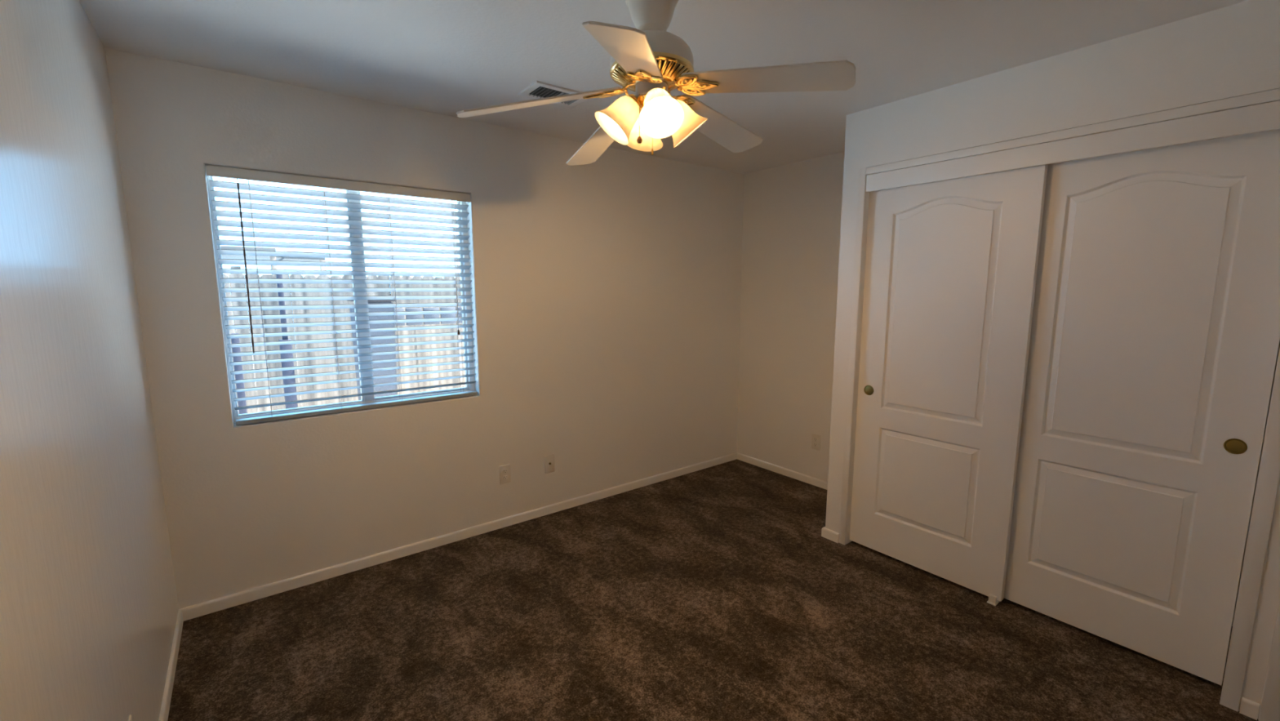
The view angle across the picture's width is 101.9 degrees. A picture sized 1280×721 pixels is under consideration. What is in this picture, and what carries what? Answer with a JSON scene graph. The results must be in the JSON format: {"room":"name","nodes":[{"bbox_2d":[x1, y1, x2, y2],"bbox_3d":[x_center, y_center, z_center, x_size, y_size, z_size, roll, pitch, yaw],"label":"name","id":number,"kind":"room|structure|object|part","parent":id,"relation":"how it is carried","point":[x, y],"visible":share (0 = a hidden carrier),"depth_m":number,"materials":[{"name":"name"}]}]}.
{"room":"empty bedroom","nodes":[
{"label":"empty bedroom","id":0,"kind":"room"},
{"bbox_2d":[0,0,178,720],"bbox_3d":[-0.936,0.202,0.593,0.140,2.440,4.000,-6,10,-37],"label":"wall","id":1,"kind":"structure","parent":0,"point":[89,608],"depth_m":1.24,"materials":[{"name":"white paint"}]},
{"bbox_2d":[127,714,132,720],"bbox_3d":[-1.368,1.028,1.398,0.009,0.120,0.073,-6,10,-37],"label":"wall outlet","id":2,"kind":"object","parent":1,"relation":"attached to","point":[130,718],"visible":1,"depth_m":1.41,"materials":[{"name":"white plastic"}]},
{"bbox_2d":[158,608,183,720],"bbox_3d":[-0.875,1.376,0.802,0.012,0.058,4.000,-6,10,-37],"label":"baseboard","id":3,"kind":"structure","parent":1,"relation":"attached to","point":[165,707],"depth_m":2.00,"materials":[{"name":"white paint"}]},
{"bbox_2d":[104,47,743,608],"bbox_3d":[-0.662,-0.184,3.391,4.021,2.440,0.140,-6,10,-37],"label":"wall","id":4,"kind":"structure","parent":0,"point":[606,291],"depth_m":2.98,"materials":[{"name":"white paint"}]},
{"bbox_2d":[205,170,475,423],"bbox_3d":[-1.493,-0.333,2.772,1.169,1.178,0.058,-6,10,-37],"label":"window","id":5,"kind":"structure","parent":4,"relation":"in","point":[468,387],"depth_m":2.76,"materials":[{"name":"white plastic"}]},
{"bbox_3d":[-1.724,-0.316,2.586,0.548,1.136,0.020,-6,10,-37],"label":"sash","id":6,"kind":"part","parent":5,"relation":"part of","materials":[{"name":"white plastic"}]},
{"bbox_2d":[205,164,477,425],"bbox_3d":[-1.446,-0.326,2.712,1.163,1.172,0.067,-6,10,-37],"label":"window blind","id":7,"kind":"object","parent":5,"relation":"attached to","point":[211,171],"visible":1,"depth_m":2.63,"materials":[{"name":"white plastic"}]},
{"bbox_3d":[-1.794,-0.279,2.454,0.002,1.115,0.051,-6,10,-37],"label":"ladder cord","id":8,"kind":"part","parent":7,"relation":"part of","materials":[{"name":"white fabric"}]},
{"bbox_3d":[-1.559,-0.303,2.633,0.002,1.115,0.051,-6,10,-37],"label":"ladder cord","id":9,"kind":"part","parent":7,"relation":"part of","materials":[{"name":"white fabric"}]},
{"bbox_3d":[-1.452,-0.887,2.641,1.147,0.040,0.050,-6,10,-37],"label":"head rail","id":10,"kind":"part","parent":7,"relation":"part of","materials":[{"name":"white plastic"}]},
{"bbox_3d":[-1.449,0.244,2.794,1.149,0.021,0.052,-6,10,-37],"label":"rail","id":11,"kind":"part","parent":7,"relation":"part of","materials":[{"name":"grey plastic"}]},
{"bbox_3d":[-1.328,-0.328,2.810,0.002,1.115,0.051,-6,10,-37],"label":"ladder cord","id":12,"kind":"part","parent":7,"relation":"part of","materials":[{"name":"white fabric"}]},
{"bbox_3d":[-1.051,-0.538,2.957,0.010,0.724,0.003,-6,10,-37],"label":"lift cord","id":13,"kind":"part","parent":7,"relation":"part of","materials":[{"name":"white fabric"}]},
{"bbox_3d":[-1.058,-0.357,3.016,0.002,1.115,0.051,-6,10,-37],"label":"ladder cord","id":14,"kind":"part","parent":7,"relation":"part of","materials":[{"name":"white fabric"}]},
{"bbox_3d":[-1.265,-0.366,2.945,0.534,1.136,0.020,-6,10,-37],"label":"sash","id":15,"kind":"part","parent":5,"relation":"part of","materials":[{"name":"white plastic"}]},
{"bbox_2d":[180,452,737,621],"bbox_3d":[-0.615,1.004,3.494,3.741,0.058,0.012,-6,10,-37],"label":"baseboard","id":16,"kind":"structure","parent":4,"relation":"attached to","point":[203,608],"depth_m":2.98,"materials":[{"name":"white paint"}]},
{"bbox_2d":[499,463,511,484],"bbox_3d":[-0.850,0.718,3.274,0.073,0.120,0.009,-6,10,-37],"label":"wall outlet","id":17,"kind":"object","parent":4,"relation":"attached to","point":[504,470],"visible":1,"depth_m":3.27,"materials":[{"name":"white plastic"}]},
{"bbox_2d":[544,453,555,473],"bbox_3d":[-0.600,0.691,3.461,0.073,0.120,0.015,-6,10,-37],"label":"cable jack","id":18,"kind":"object","parent":4,"relation":"attached to","point":[549,467],"visible":1,"depth_m":3.46,"materials":[{"name":"white plastic"}]},
{"bbox_2d":[78,0,1248,173],"bbox_3d":[0.619,-1.226,1.568,4.141,0.120,4.340,-6,10,-37],"label":"ceiling","id":19,"kind":"structure","parent":0,"point":[445,57],"depth_m":2.02,"materials":[{"name":"white paint"}]},
{"bbox_2d":[517,80,589,108],"bbox_3d":[-0.413,-1.294,2.539,0.307,0.009,0.208,-6,10,-37],"label":"ceiling vent","id":20,"kind":"object","parent":19,"relation":"in","point":[537,90],"visible":0.64,"depth_m":2.50,"materials":[{"name":"white metal"}]},
{"bbox_2d":[456,0,855,165],"bbox_3d":[0.045,-0.941,1.720,1.184,0.485,1.176,-6,10,-37],"label":"ceiling fan","id":21,"kind":"object","parent":19,"relation":"hanging from","point":[648,60],"visible":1,"depth_m":1.61,"materials":[{"name":"white wood"}]},
{"bbox_3d":[-0.315,-0.811,1.630,0.510,0.006,0.141,-14,22,-10],"label":"blade","id":22,"kind":"part","parent":21,"relation":"part of","materials":[{"name":"beige laminate"}]},
{"bbox_3d":[-0.140,-0.868,2.016,0.141,0.006,0.510,-18,4,-29],"label":"blade","id":23,"kind":"part","parent":21,"relation":"part of","materials":[{"name":"beige laminate"}]},
{"bbox_3d":[-0.056,-0.798,1.688,0.141,0.116,0.141,39,-1,-14],"label":"lamp shade","id":24,"kind":"part","parent":21,"relation":"part of","materials":[{"name":"white glass"}]},
{"bbox_3d":[-0.021,-0.790,1.347,0.141,0.006,0.510,12,19,6],"label":"blade","id":25,"kind":"part","parent":21,"relation":"part of","materials":[{"name":"beige laminate"}]},
{"bbox_3d":[-0.020,-0.839,1.696,0.069,0.053,0.071,-2,8,-12],"label":"light arm","id":26,"kind":"part","parent":21,"relation":"part of","materials":[{"name":"gold metal"}]},
{"bbox_3d":[-0.002,-0.784,1.665,0.003,0.133,0.003,-6,10,-37],"label":"pull chain","id":27,"kind":"part","parent":21,"relation":"part of","materials":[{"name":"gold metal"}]},
{"bbox_3d":[0.019,-0.813,1.801,0.141,0.116,0.141,-2,48,-12],"label":"lamp shade","id":28,"kind":"part","parent":21,"relation":"part of","materials":[{"name":"white glass"}]},
{"bbox_3d":[0.044,-0.832,1.645,0.071,0.053,0.069,-2,8,-12],"label":"light arm","id":29,"kind":"part","parent":21,"relation":"part of","materials":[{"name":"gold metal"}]},
{"bbox_3d":[0.058,-0.790,1.616,0.054,0.070,0.054,-2,-32,-12],"label":"light bulb","id":30,"kind":"part","parent":21,"relation":"part of","materials":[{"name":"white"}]},
{"bbox_3d":[0.058,-0.788,1.614,0.141,0.116,0.141,-2,-32,-12],"label":"lamp shade","id":31,"kind":"part","parent":21,"relation":"part of","materials":[{"name":"white glass"}]},
{"bbox_3d":[0.133,-0.803,1.727,0.141,0.116,0.141,-41,13,-4],"label":"lamp shade","id":32,"kind":"part","parent":21,"relation":"part of","materials":[{"name":"white glass"}]},
{"bbox_3d":[0.287,-0.887,1.966,0.141,0.006,0.510,-8,-7,42],"label":"blade","id":33,"kind":"part","parent":21,"relation":"part of","materials":[{"name":"white wood"}]},
{"bbox_3d":[0.371,-0.838,1.550,0.510,0.006,0.141,10,0,23],"label":"blade","id":34,"kind":"part","parent":21,"relation":"part of","materials":[{"name":"beige laminate"}]},
{"bbox_2d":[167,458,1258,720],"bbox_3d":[0.620,1.310,1.918,4.141,0.120,4.340,-6,10,-37],"label":"floor","id":35,"kind":"structure","parent":0,"point":[716,593],"depth_m":2.23,"materials":[{"name":"brown carpet"}]},
{"bbox_2d":[986,593,999,605],"bbox_3d":[1.727,1.146,2.521,0.108,0.040,0.036,-6,10,-37],"label":"guide","id":36,"kind":"object","parent":35,"relation":"on","point":[992,600],"visible":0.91,"depth_m":2.49,"materials":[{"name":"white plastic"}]},
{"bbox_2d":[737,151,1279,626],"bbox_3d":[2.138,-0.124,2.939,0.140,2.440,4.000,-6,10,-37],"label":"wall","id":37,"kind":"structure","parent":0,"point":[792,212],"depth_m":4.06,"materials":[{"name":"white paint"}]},
{"bbox_2d":[737,452,827,489],"bbox_3d":[1.263,0.918,4.105,0.012,0.058,1.326,-6,10,-37],"label":"baseboard","id":38,"kind":"structure","parent":37,"relation":"attached to","point":[803,477],"depth_m":4.21,"materials":[{"name":"white paint"}]},
{"bbox_2d":[811,433,820,450],"bbox_3d":[1.342,0.623,3.963,0.009,0.120,0.073,-6,10,-37],"label":"wall outlet","id":39,"kind":"object","parent":37,"relation":"attached to","point":[815,440],"visible":1,"depth_m":3.96,"materials":[{"name":"white plastic"}]},
{"bbox_2d":[825,0,1279,718],"bbox_3d":[1.987,0.007,1.995,0.115,2.440,2.674,-6,10,-37],"label":"wall","id":40,"kind":"structure","parent":0,"point":[1233,51],"depth_m":2.08,"materials":[{"name":"white paint"}]},
{"bbox_2d":[849,164,1048,601],"bbox_3d":[1.498,0.098,2.662,0.038,2.042,0.787,-6,10,-37],"label":"door","id":41,"kind":"structure","parent":40,"relation":"in","point":[951,265],"depth_m":2.59,"materials":[{"name":"white paint"}]},
{"bbox_3d":[1.287,0.167,2.920,0.003,0.057,0.057,-6,10,-37],"label":"finger pull","id":42,"kind":"part","parent":41,"relation":"part of","materials":[{"name":"gold metal"}]},
{"bbox_2d":[839,88,1279,711],"bbox_3d":[1.675,0.111,2.340,0.040,2.140,1.572,-6,10,-37],"label":"trim","id":43,"kind":"structure","parent":40,"relation":"attached to","point":[1268,473],"depth_m":1.85,"materials":[{"name":"white paint"}]},
{"bbox_2d":[865,100,1279,191],"bbox_3d":[1.675,-0.870,2.208,0.018,0.087,1.489,-6,10,-37],"label":"trim","id":44,"kind":"structure","parent":40,"relation":"attached to","point":[1265,117],"depth_m":2.04,"materials":[{"name":"white paint"}]},
{"bbox_2d":[1004,128,1279,684],"bbox_3d":[1.971,0.171,2.127,0.038,2.042,0.764,-6,10,-37],"label":"door","id":45,"kind":"structure","parent":40,"relation":"in","point":[1155,335],"depth_m":2.05,"materials":[{"name":"white paint"}]},
{"bbox_3d":[2.154,0.310,1.878,0.003,0.057,0.057,-6,10,-37],"label":"finger pull","id":46,"kind":"part","parent":45,"relation":"part of","materials":[{"name":"gold metal"}]},
{"bbox_2d":[1239,696,1259,719],"bbox_3d":[2.157,1.231,1.837,0.012,0.058,0.041,-6,10,-37],"label":"baseboard","id":47,"kind":"structure","parent":40,"relation":"attached to","point":[1249,708],"depth_m":1.83,"materials":[{"name":"white paint"}]},
{"bbox_2d":[1257,600,1279,720],"bbox_3d":[2.441,0.240,1.323,0.016,2.160,0.895,-6,10,-37],"label":"trim","id":48,"kind":"structure","parent":40,"relation":"attached to","point":[1269,710],"depth_m":1.78,"materials":[{"name":"white paint"}]},
{"bbox_3d":[1.474,-0.161,3.213,0.574,2.440,0.100,-6,10,-37],"label":"wall","id":49,"kind":"structure","parent":0,"visible":0},
{"bbox_2d":[821,526,839,542],"bbox_3d":[1.421,1.024,3.343,0.701,0.058,0.111,-6,10,-37],"label":"baseboard","id":50,"kind":"structure","parent":49,"relation":"attached to","point":[828,534],"depth_m":3.13,"materials":[{"name":"white paint"}]},
{"label":"outside","id":51,"kind":"structure","parent":0,"visible":0},
{"bbox_3d":[-4.039,0.348,9.758,22.000,0.150,13.860,-6,10,-37],"label":"ground","id":52,"kind":"structure","parent":51,"visible":0},
{"bbox_2d":[231,333,247,413],"bbox_3d":[-3.694,0.349,4.814,0.060,1.200,0.060,-6,10,-37],"label":"post","id":53,"kind":"object","parent":52,"relation":"on","point":[233,340],"visible":0.28,"depth_m":4.76,"materials":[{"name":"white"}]},
{"bbox_2d":[220,245,325,276],"bbox_3d":[-9.095,-1.216,11.574,3.450,2.460,2.500,-6,10,-37],"label":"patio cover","id":54,"kind":"object","parent":52,"relation":"on","point":[229,247],"visible":0.21,"depth_m":11.18,"materials":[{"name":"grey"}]},
{"bbox_3d":[-7.760,-1.075,11.128,0.100,2.300,0.100,-6,10,-37],"label":"post","id":55,"kind":"part","parent":54,"relation":"part of","materials":[{"name":"white"}]},
{"bbox_3d":[-7.048,-1.150,11.672,0.100,2.300,0.100,-6,10,-37],"label":"post","id":56,"kind":"part","parent":54,"relation":"part of","materials":[{"name":"white"}]},
{"bbox_2d":[275,274,297,408],"bbox_3d":[-3.407,0.037,5.020,0.095,1.760,0.100,-6,10,-37],"label":"post","id":57,"kind":"object","parent":52,"relation":"on","point":[288,372],"visible":0.46,"depth_m":4.98,"materials":[{"name":"black"}]},
{"bbox_2d":[223,266,465,414],"bbox_3d":[-3.405,-0.228,6.610,8.096,1.850,0.170,-6,10,-37],"label":"fence","id":58,"kind":"object","parent":52,"relation":"on","point":[248,340],"visible":0.15,"depth_m":6.21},
{"bbox_3d":[-4.461,-0.122,5.854,0.090,1.850,0.090,-6,10,-37],"label":"post","id":59,"kind":"part","parent":58,"relation":"part of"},
{"bbox_2d":[347,299,397,399],"bbox_3d":[-2.890,0.068,5.675,0.380,1.520,0.650,-6,10,-37],"label":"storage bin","id":60,"kind":"object","parent":52,"relation":"on","point":[380,380],"visible":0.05,"depth_m":5.47,"materials":[{"name":"grey plastic"}]},
{"bbox_3d":[-2.888,-0.660,5.570,0.370,0.050,0.640,-6,10,-37],"label":"bin lid","id":61,"kind":"part","parent":60,"relation":"part of","materials":[{"name":"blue plastic"}]},
{"bbox_2d":[393,306,462,325],"bbox_3d":[-2.683,0.030,6.498,1.220,1.370,0.062,-6,10,-37],"label":"railing","id":62,"kind":"object","parent":52,"relation":"on","point":[442,315],"visible":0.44,"depth_m":6.42,"materials":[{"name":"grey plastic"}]}
]}

